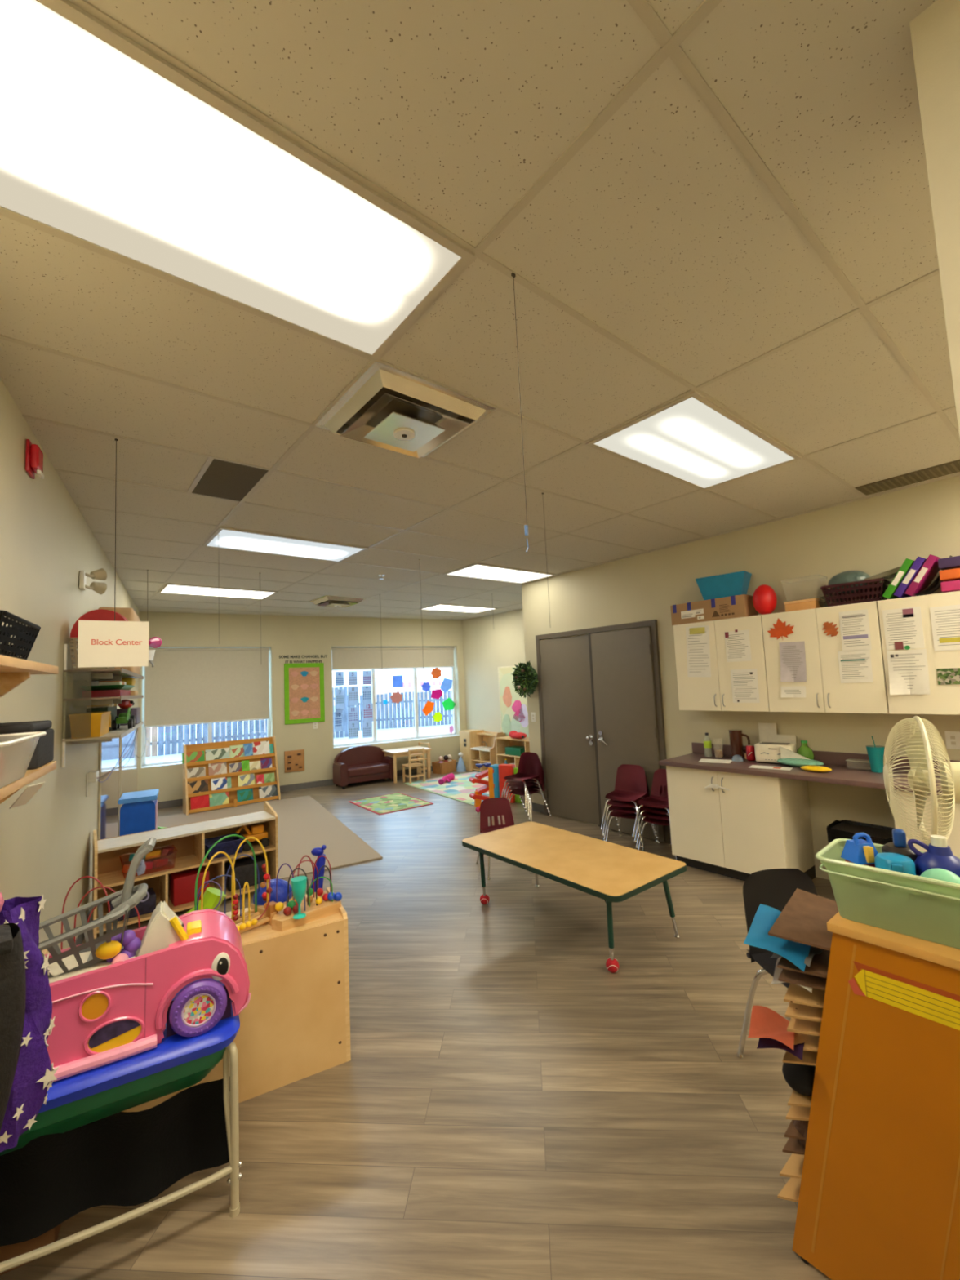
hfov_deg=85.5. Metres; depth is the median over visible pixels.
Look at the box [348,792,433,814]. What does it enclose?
play mat
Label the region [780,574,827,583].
clear bin
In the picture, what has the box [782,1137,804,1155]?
paper
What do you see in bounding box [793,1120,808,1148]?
paper sheet
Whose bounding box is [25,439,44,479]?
fire alarm
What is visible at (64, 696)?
shelf
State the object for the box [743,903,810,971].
paper sheet
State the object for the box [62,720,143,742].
shelf
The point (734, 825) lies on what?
base cabinet
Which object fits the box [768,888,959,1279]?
wooden cabinet
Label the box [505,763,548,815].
chair
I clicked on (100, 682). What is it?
package
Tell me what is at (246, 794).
picture book
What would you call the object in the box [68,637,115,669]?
basket
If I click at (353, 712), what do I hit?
calendar
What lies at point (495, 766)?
board
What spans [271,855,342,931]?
bead maze
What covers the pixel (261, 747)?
picture book
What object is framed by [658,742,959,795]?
countertop
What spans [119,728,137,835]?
wall mirror
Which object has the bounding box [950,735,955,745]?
socket
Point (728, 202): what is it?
ceiling
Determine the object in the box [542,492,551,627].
string
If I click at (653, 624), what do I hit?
trim
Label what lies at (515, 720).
paper flower
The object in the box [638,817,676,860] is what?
chair
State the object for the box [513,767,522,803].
board
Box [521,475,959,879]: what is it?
wall
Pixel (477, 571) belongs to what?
recessed light
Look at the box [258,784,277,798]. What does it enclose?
picture book
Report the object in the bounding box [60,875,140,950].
toy
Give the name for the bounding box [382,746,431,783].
table
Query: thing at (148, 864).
block
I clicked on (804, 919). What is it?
tray
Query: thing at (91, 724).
bin
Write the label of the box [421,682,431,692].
cutout
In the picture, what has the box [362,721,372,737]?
calendar
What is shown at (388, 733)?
ground
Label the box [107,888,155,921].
pile
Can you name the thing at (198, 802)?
picture book
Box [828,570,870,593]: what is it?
wrapped item
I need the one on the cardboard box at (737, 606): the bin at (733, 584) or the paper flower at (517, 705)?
the bin at (733, 584)
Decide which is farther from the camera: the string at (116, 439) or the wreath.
the wreath
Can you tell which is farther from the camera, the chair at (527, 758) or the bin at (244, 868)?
the chair at (527, 758)
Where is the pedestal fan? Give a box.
[883,715,959,845]
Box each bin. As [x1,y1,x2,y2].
[68,711,111,738]
[169,866,208,906]
[204,832,245,859]
[224,854,266,891]
[505,745,524,755]
[695,570,751,599]
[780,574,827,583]
[815,838,959,949]
[826,819,895,844]
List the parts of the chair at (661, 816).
leg, seat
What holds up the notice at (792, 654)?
attached to the upper cabinet at (825, 692)
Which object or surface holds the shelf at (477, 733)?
attached to the play kitchen
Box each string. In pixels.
[114,438,117,621]
[217,534,219,644]
[259,572,261,657]
[379,594,382,657]
[418,559,423,666]
[511,272,528,552]
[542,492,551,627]
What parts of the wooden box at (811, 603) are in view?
box lid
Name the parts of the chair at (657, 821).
leg, seat, leg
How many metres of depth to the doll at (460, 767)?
9.51 m
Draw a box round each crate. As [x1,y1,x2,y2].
[0,609,40,660]
[85,706,116,730]
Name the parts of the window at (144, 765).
sill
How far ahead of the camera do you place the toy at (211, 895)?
2.25 m
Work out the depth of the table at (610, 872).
3.25 m
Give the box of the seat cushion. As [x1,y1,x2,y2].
[347,761,390,777]
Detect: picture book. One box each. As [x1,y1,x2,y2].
[86,703,118,707]
[182,751,204,764]
[183,766,205,779]
[187,778,208,794]
[190,794,208,809]
[204,747,230,760]
[208,761,226,775]
[208,791,229,806]
[210,777,227,790]
[226,777,231,788]
[228,762,241,773]
[230,744,244,757]
[236,787,253,802]
[237,773,254,786]
[241,760,249,771]
[242,742,253,755]
[248,760,261,770]
[252,740,270,755]
[256,773,264,783]
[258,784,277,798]
[260,757,271,768]
[263,773,275,782]
[268,743,273,753]
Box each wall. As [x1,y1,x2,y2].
[0,377,139,950]
[137,611,466,802]
[462,608,525,732]
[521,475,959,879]
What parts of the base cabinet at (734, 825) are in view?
cabinet door, handle, cabinet door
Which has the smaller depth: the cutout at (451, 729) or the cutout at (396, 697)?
the cutout at (396, 697)
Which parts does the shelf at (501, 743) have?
panel, shelf, shelf, panel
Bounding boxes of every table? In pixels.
[0,977,242,1272]
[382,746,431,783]
[462,821,686,973]
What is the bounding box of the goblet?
[291,875,306,919]
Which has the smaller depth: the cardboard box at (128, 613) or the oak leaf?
the oak leaf
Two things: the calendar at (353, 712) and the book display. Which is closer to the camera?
the book display
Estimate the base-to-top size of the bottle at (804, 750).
0.180 m
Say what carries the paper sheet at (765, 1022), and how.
on the paper sheet at (763, 1042)
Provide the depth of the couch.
8.70 m
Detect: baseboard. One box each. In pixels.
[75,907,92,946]
[157,762,457,808]
[532,802,544,813]
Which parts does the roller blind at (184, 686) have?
rail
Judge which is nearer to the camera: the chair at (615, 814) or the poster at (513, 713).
the chair at (615, 814)
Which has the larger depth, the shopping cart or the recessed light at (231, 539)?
the recessed light at (231, 539)
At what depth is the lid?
4.29 m
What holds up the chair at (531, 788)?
on the chair at (534, 791)
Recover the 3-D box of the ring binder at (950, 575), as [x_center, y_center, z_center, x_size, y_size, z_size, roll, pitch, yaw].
[3.083,-0.417,3.290,0.260,0.213,0.220,1,-6,-39]
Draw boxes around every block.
[48,946,137,983]
[122,864,129,873]
[128,853,146,861]
[130,690,137,695]
[144,861,153,869]
[145,848,160,858]
[152,857,168,867]
[161,846,174,856]
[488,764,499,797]
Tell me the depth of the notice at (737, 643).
4.24 m
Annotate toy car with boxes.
[44,908,251,1082]
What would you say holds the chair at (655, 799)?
on the chair at (645, 808)
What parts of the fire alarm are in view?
plate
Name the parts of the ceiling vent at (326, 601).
plate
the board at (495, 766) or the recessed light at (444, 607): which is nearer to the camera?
the board at (495, 766)
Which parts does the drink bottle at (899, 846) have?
flip spout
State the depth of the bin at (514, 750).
8.24 m
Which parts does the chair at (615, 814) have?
leg, leg, seat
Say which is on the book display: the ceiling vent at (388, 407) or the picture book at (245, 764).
the picture book at (245, 764)
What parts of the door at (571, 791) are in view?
handle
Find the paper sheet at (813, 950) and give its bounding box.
[770,946,822,967]
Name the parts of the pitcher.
handle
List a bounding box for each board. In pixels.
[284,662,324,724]
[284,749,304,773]
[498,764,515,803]
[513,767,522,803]
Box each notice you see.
[685,625,711,676]
[724,629,751,662]
[730,668,759,702]
[778,640,806,681]
[780,685,805,697]
[837,649,873,683]
[838,608,871,651]
[882,606,924,650]
[886,648,929,694]
[929,604,959,651]
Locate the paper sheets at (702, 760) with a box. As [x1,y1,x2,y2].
[698,758,732,763]
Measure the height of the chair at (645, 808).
0.565 m
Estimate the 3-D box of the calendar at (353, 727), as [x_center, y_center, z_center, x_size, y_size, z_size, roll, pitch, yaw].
[-2.231,1.591,9.150,0.180,0.280,0.004,0,-5,-31]
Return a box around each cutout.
[390,691,403,703]
[392,675,403,687]
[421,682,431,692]
[422,701,434,715]
[430,667,441,679]
[431,688,443,699]
[432,711,442,722]
[440,678,452,693]
[442,697,455,710]
[448,725,453,733]
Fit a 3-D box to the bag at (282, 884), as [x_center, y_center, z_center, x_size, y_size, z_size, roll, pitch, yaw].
[-0.983,1.216,2.464,0.180,0.150,0.138,1,-6,-39]
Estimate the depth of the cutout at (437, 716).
10.01 m
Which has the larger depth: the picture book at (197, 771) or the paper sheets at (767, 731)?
the picture book at (197, 771)
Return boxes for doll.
[438,755,443,763]
[438,773,454,784]
[443,755,448,762]
[447,754,451,761]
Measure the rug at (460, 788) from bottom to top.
0.008 m
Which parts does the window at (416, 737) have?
sill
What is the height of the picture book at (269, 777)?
0.135 m
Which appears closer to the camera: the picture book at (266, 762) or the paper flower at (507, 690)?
the picture book at (266, 762)
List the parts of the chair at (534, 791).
seat, leg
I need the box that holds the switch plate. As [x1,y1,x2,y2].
[530,712,535,721]
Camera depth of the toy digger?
4.29 m
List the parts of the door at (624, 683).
handle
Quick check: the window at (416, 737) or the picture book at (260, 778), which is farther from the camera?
the window at (416, 737)
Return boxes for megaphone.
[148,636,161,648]
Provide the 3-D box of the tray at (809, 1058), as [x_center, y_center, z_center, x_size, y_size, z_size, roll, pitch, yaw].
[1.119,1.153,1.363,0.365,0.036,0.578,1,-6,-39]
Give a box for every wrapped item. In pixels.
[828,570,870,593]
[863,566,900,584]
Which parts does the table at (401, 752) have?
leg, leg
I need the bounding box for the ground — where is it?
[145,700,453,763]
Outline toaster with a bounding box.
[754,742,796,764]
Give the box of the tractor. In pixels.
[111,707,135,729]
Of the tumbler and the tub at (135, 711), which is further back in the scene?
the tub at (135, 711)
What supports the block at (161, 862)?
in the bin
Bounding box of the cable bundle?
[96,722,146,782]
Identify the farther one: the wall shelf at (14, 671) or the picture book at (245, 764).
the picture book at (245, 764)
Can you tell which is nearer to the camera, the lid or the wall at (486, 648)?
the lid
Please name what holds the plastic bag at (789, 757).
on the countertop at (844, 772)
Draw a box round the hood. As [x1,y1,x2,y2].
[168,911,245,960]
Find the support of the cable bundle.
hanging from the wall rack
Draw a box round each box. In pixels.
[0,720,53,769]
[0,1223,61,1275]
[98,607,140,674]
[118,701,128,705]
[670,594,758,625]
[783,598,820,612]
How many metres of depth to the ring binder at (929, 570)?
3.38 m
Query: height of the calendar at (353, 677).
0.244 m
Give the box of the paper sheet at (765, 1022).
[747,1005,795,1049]
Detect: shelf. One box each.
[0,654,58,697]
[0,760,56,808]
[62,694,143,701]
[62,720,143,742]
[64,667,143,679]
[91,800,278,938]
[471,758,489,762]
[471,768,484,771]
[476,732,505,735]
[495,735,529,768]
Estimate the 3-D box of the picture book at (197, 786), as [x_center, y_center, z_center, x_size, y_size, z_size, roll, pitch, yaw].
[-3.910,2.014,7.169,0.276,0.197,0.055,1,-6,-37]
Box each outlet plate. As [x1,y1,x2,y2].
[312,722,317,728]
[944,731,959,749]
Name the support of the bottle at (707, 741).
on the countertop at (844, 772)
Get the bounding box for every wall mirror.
[97,737,120,839]
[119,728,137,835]
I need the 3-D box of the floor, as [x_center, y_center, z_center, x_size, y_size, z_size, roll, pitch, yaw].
[-0.320,2.037,4.300,9.400,0.080,11.200,1,-6,-39]
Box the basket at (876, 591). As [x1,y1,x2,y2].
[820,577,890,606]
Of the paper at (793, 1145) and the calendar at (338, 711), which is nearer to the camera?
the paper at (793, 1145)
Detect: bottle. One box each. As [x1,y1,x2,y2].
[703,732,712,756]
[796,740,814,759]
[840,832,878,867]
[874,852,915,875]
[881,828,920,862]
[907,835,959,877]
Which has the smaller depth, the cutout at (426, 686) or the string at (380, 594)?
the string at (380, 594)
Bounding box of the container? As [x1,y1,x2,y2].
[845,758,869,762]
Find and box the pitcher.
[728,728,750,759]
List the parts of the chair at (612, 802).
leg, seat, backrest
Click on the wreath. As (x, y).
(524, 682)
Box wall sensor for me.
[85,769,98,796]
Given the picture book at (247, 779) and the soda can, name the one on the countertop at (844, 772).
the soda can
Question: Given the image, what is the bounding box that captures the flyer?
[748,764,793,770]
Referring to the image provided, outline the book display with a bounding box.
[182,735,280,815]
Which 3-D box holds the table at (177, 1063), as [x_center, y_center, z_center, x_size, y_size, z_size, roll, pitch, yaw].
[-1.194,1.544,1.650,0.769,0.556,0.442,0,-5,-29]
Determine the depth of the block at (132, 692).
3.92 m
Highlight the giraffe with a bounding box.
[310,844,326,892]
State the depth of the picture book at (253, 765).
7.67 m
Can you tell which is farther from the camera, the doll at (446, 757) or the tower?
the doll at (446, 757)
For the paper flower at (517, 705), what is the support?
on the poster at (513, 713)
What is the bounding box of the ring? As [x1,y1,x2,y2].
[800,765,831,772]
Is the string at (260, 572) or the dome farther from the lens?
the string at (260, 572)
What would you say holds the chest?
on the area rug at (304, 824)
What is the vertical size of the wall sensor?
0.160 m
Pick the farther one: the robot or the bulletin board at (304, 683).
the bulletin board at (304, 683)
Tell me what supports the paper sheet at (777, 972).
on the wooden cabinet at (874, 1183)
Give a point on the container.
(849, 759)
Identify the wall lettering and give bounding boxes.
[279,654,327,663]
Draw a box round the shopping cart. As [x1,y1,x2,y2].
[38,837,156,977]
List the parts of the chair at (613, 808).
leg, seat, leg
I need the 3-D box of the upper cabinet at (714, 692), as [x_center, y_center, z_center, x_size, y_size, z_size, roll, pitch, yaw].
[2.110,0.216,4.458,0.354,0.765,0.758,1,-6,-39]
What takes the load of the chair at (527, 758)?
on the chair at (527, 781)
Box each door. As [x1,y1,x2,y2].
[539,634,599,825]
[591,626,665,842]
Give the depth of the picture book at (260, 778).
7.66 m
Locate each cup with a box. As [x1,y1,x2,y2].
[148,648,155,666]
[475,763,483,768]
[714,749,722,757]
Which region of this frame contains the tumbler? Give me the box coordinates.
[866,736,884,773]
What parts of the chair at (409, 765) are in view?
leg, leg, seat, leg, leg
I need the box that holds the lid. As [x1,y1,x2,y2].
[731,754,743,761]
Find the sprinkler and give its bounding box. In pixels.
[377,573,384,579]
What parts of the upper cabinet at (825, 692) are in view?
door, handle, handle, door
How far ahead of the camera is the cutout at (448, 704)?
10.15 m
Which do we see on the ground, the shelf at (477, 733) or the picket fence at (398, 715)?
the picket fence at (398, 715)
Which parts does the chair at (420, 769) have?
leg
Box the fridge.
[459,728,484,771]
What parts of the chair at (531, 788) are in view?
seat, leg, backrest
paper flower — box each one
[502,685,511,707]
[502,714,511,735]
[510,715,520,732]
[511,700,522,713]
[513,710,524,721]
[518,704,528,727]
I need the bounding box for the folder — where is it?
[914,555,952,595]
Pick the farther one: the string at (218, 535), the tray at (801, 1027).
the string at (218, 535)
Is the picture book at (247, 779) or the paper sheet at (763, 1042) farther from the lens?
the picture book at (247, 779)
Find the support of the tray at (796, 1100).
on the wooden cabinet at (874, 1183)
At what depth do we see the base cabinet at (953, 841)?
3.13 m
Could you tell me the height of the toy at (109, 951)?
0.107 m
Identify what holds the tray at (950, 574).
on the ring binder at (950, 575)
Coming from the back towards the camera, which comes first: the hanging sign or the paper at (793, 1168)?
the hanging sign
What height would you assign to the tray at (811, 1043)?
0.036 m
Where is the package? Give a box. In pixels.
[97,680,126,685]
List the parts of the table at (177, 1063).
table lid, leg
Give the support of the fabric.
hanging from the table at (177, 1063)
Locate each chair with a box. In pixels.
[401,747,425,783]
[410,742,431,773]
[475,797,532,879]
[501,751,546,808]
[503,759,547,812]
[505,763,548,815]
[507,765,550,819]
[509,769,551,822]
[600,764,653,835]
[601,775,654,841]
[603,782,656,847]
[605,786,657,851]
[631,768,671,844]
[634,785,669,842]
[635,811,676,857]
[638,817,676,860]
[737,868,817,1057]
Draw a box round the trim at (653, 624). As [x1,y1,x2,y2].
[535,619,671,844]
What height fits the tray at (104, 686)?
0.030 m
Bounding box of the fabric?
[0,1075,230,1246]
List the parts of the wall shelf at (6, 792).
paper strip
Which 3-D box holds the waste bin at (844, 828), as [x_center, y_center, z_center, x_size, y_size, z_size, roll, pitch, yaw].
[2.637,1.546,3.531,0.295,0.524,0.384,1,-6,-39]
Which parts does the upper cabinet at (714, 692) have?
door, door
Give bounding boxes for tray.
[80,684,134,690]
[82,689,130,697]
[768,888,839,950]
[777,946,830,977]
[777,968,826,990]
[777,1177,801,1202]
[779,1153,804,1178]
[782,1050,817,1065]
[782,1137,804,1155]
[783,983,825,1007]
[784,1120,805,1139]
[785,1002,822,1022]
[786,1017,821,1035]
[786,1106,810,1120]
[787,1065,815,1106]
[793,1032,819,1051]
[937,555,959,569]
[939,567,959,582]
[940,579,959,592]
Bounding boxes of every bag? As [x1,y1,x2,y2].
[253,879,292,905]
[777,746,823,766]
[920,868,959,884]
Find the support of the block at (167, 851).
in the bin
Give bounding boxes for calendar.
[334,708,342,715]
[334,711,342,732]
[335,671,344,685]
[335,688,344,710]
[347,671,357,684]
[347,686,358,706]
[347,706,358,724]
[348,721,358,738]
[362,670,371,684]
[362,685,371,704]
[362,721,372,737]
[363,703,373,721]
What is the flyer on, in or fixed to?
on the countertop at (844, 772)
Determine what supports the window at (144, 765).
in the wall at (304, 636)
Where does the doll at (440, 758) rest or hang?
in the basket at (447, 766)
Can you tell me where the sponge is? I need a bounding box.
[121,676,135,685]
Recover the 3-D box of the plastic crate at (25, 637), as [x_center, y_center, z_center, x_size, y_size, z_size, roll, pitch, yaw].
[-1.453,-0.001,1.520,0.194,0.122,0.432,0,-5,-29]
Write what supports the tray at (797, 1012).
on the wooden cabinet at (874, 1183)
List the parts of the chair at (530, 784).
seat, leg, backrest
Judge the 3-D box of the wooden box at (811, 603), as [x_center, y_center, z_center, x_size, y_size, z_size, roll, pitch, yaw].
[2.496,-0.263,3.991,0.190,0.077,0.220,1,-6,-39]
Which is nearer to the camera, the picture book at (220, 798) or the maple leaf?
the maple leaf
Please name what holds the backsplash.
attached to the wall at (873, 535)
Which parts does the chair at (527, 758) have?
leg, seat, leg, backrest, leg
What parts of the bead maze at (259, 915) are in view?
rail, rail, rail, rail, post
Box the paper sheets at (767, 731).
[758,722,796,749]
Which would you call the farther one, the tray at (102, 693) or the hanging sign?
the tray at (102, 693)
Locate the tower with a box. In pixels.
[468,762,494,813]
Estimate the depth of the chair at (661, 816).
4.75 m
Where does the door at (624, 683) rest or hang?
in the wall at (873, 535)
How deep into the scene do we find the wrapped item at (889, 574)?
3.56 m
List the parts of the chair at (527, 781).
leg, seat, leg, backrest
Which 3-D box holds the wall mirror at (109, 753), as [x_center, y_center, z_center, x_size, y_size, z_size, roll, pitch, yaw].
[-3.355,1.372,4.715,0.014,1.330,1.366,0,-5,-29]
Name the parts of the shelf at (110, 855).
panel, panel, shelf, panel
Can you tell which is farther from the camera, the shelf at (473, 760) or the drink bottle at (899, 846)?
the shelf at (473, 760)
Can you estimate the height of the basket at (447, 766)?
0.200 m
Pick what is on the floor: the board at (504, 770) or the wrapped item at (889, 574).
the board at (504, 770)
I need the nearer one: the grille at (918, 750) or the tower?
the grille at (918, 750)
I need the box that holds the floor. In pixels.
[0,768,835,1279]
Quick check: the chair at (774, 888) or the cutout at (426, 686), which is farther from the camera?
the cutout at (426, 686)
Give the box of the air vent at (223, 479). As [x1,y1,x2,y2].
[191,458,268,501]
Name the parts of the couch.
armrest, backrest, armrest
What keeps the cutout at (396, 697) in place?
attached to the window at (416, 737)
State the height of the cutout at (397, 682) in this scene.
0.220 m
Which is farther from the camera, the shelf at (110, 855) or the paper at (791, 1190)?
the shelf at (110, 855)
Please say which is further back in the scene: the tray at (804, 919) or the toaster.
the toaster
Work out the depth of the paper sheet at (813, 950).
1.49 m
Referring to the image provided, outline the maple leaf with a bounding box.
[767,617,794,639]
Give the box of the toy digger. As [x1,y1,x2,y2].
[235,823,270,851]
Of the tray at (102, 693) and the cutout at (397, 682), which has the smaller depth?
the tray at (102, 693)
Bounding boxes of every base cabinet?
[41,887,351,1112]
[666,765,815,881]
[892,790,959,857]
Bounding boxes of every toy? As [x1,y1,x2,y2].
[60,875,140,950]
[95,929,141,964]
[186,887,226,913]
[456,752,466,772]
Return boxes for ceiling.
[0,0,959,620]
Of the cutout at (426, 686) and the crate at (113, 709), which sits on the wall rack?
the crate at (113, 709)
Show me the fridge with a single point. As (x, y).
(468, 739)
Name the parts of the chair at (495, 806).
leg, leg, seat, backrest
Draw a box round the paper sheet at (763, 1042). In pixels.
[756,1037,804,1060]
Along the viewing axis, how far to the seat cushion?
8.63 m
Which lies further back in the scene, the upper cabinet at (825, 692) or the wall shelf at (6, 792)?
the upper cabinet at (825, 692)
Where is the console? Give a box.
[136,900,201,956]
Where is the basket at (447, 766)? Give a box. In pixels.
[431,759,456,774]
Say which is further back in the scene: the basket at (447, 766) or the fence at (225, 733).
the fence at (225, 733)
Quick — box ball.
[752,584,777,614]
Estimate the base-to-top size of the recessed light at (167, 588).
0.009 m
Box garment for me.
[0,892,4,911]
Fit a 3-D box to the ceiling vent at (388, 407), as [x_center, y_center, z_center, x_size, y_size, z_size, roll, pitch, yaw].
[-0.348,-0.979,2.383,0.604,0.092,0.604,1,-6,-39]
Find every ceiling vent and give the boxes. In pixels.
[309,595,365,607]
[315,360,496,457]
[854,459,959,495]
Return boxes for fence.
[145,686,351,756]
[343,690,453,731]
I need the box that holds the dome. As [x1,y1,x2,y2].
[70,608,128,639]
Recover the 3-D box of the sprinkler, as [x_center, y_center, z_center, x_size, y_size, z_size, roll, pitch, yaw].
[-1.094,-0.702,5.770,0.076,0.046,0.076,1,-6,-39]
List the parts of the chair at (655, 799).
leg, seat, backrest, leg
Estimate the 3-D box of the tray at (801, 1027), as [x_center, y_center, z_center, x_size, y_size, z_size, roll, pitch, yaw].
[1.122,1.069,1.370,0.355,0.036,0.570,1,-6,-39]
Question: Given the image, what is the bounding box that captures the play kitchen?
[459,728,505,771]
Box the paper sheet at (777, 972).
[770,957,812,992]
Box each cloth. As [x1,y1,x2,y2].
[0,894,59,1152]
[0,923,26,1131]
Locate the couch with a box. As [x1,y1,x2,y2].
[332,745,393,789]
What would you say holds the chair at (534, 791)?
on the floor
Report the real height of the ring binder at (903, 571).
0.252 m
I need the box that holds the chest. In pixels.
[117,789,159,835]
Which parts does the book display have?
panel, panel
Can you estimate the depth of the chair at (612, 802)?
5.01 m
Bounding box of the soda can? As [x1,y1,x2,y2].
[746,744,755,760]
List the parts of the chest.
chest lid, panel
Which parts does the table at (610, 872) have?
leg, leg, leg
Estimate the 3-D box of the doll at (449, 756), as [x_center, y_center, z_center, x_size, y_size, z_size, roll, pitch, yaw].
[-0.568,2.233,9.652,0.120,0.200,0.120,1,-6,-39]
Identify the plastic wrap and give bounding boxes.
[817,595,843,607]
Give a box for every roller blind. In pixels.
[144,647,269,727]
[331,646,454,670]
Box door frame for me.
[587,633,601,826]
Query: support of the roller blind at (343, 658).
attached to the window at (416, 737)
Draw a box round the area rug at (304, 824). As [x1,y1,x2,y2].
[157,795,382,879]
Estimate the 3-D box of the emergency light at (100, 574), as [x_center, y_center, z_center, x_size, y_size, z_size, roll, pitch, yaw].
[-2.610,-0.405,3.482,0.087,0.183,0.183,-4,-5,19]
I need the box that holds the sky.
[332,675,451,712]
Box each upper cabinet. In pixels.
[673,614,769,711]
[761,600,888,713]
[877,591,959,715]
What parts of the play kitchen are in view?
panel, panel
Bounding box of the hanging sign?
[77,620,148,667]
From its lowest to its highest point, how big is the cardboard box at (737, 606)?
0.186 m
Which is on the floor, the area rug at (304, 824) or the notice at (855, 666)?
the area rug at (304, 824)
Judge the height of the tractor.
0.148 m
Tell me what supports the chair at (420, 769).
on the floor
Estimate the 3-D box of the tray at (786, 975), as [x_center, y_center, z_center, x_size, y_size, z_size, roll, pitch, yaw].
[1.112,0.939,1.381,0.360,0.036,0.576,1,-6,-39]
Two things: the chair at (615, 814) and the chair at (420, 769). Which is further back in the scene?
the chair at (420, 769)
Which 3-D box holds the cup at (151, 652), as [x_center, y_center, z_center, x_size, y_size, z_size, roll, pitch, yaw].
[-2.907,0.164,4.560,0.100,0.157,0.114,0,-5,-29]
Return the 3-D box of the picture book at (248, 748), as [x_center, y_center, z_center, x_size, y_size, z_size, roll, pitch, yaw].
[-3.435,1.629,7.693,0.138,0.186,0.053,1,-6,-37]
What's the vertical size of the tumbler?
0.246 m
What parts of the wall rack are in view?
rail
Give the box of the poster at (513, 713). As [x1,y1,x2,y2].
[497,665,528,737]
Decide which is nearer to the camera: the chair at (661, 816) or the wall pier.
the wall pier
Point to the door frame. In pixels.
(589, 634)
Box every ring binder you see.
[882,558,915,599]
[893,556,926,597]
[904,554,940,596]
[937,555,959,592]
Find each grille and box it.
[883,717,932,845]
[915,718,955,841]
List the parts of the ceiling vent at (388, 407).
vent knob, plate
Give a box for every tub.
[0,731,46,788]
[0,1048,226,1155]
[116,706,140,725]
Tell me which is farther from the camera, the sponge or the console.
the sponge
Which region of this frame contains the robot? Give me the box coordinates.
[118,699,133,708]
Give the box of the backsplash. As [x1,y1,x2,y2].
[691,742,959,773]
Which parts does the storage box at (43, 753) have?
box lid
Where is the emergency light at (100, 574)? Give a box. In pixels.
[79,568,106,594]
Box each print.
[711,604,734,617]
[936,667,959,684]
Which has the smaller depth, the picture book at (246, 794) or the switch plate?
the switch plate
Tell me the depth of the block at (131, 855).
3.82 m
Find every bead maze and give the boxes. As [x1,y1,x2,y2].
[194,834,277,933]
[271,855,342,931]
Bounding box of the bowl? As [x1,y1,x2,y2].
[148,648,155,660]
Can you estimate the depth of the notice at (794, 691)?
3.91 m
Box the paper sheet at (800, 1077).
[782,1062,815,1096]
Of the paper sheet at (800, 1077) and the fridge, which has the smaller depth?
the paper sheet at (800, 1077)
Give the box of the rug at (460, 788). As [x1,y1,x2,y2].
[402,771,488,805]
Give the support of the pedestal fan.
on the floor
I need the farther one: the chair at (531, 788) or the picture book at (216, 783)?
the picture book at (216, 783)
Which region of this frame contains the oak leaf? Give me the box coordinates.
[822,622,838,636]
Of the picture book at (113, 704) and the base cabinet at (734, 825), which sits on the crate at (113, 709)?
the picture book at (113, 704)
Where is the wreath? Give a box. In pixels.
[511,660,538,697]
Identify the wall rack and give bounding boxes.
[62,644,143,767]
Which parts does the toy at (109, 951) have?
pink knob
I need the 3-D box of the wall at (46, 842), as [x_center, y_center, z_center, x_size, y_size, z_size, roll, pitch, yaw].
[-2.358,0.528,2.798,0.120,2.861,10.657,0,-5,-29]
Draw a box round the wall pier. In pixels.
[909,0,959,439]
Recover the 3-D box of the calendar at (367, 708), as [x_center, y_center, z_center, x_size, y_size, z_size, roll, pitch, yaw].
[-2.009,1.304,9.313,0.180,0.320,0.004,0,-5,-31]
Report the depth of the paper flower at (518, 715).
9.02 m
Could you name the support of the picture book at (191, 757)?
on the book display
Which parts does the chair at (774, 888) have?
leg, seat, backrest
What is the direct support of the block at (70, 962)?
in the toy car
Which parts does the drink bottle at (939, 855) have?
loop handle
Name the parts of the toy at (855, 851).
spout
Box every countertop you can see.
[470,746,493,751]
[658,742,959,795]
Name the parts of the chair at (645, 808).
leg, seat, backrest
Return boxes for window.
[141,647,271,768]
[331,646,459,748]
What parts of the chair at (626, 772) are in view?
leg, seat, backrest, leg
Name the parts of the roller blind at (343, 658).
rail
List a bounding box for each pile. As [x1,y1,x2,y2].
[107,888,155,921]
[508,730,526,738]
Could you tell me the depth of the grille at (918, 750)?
1.87 m
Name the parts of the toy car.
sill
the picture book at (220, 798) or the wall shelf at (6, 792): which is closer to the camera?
the wall shelf at (6, 792)
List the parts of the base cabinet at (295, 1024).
panel, panel, panel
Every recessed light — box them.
[0,0,474,361]
[157,583,278,599]
[201,526,368,562]
[418,604,498,613]
[443,563,555,583]
[586,391,801,490]

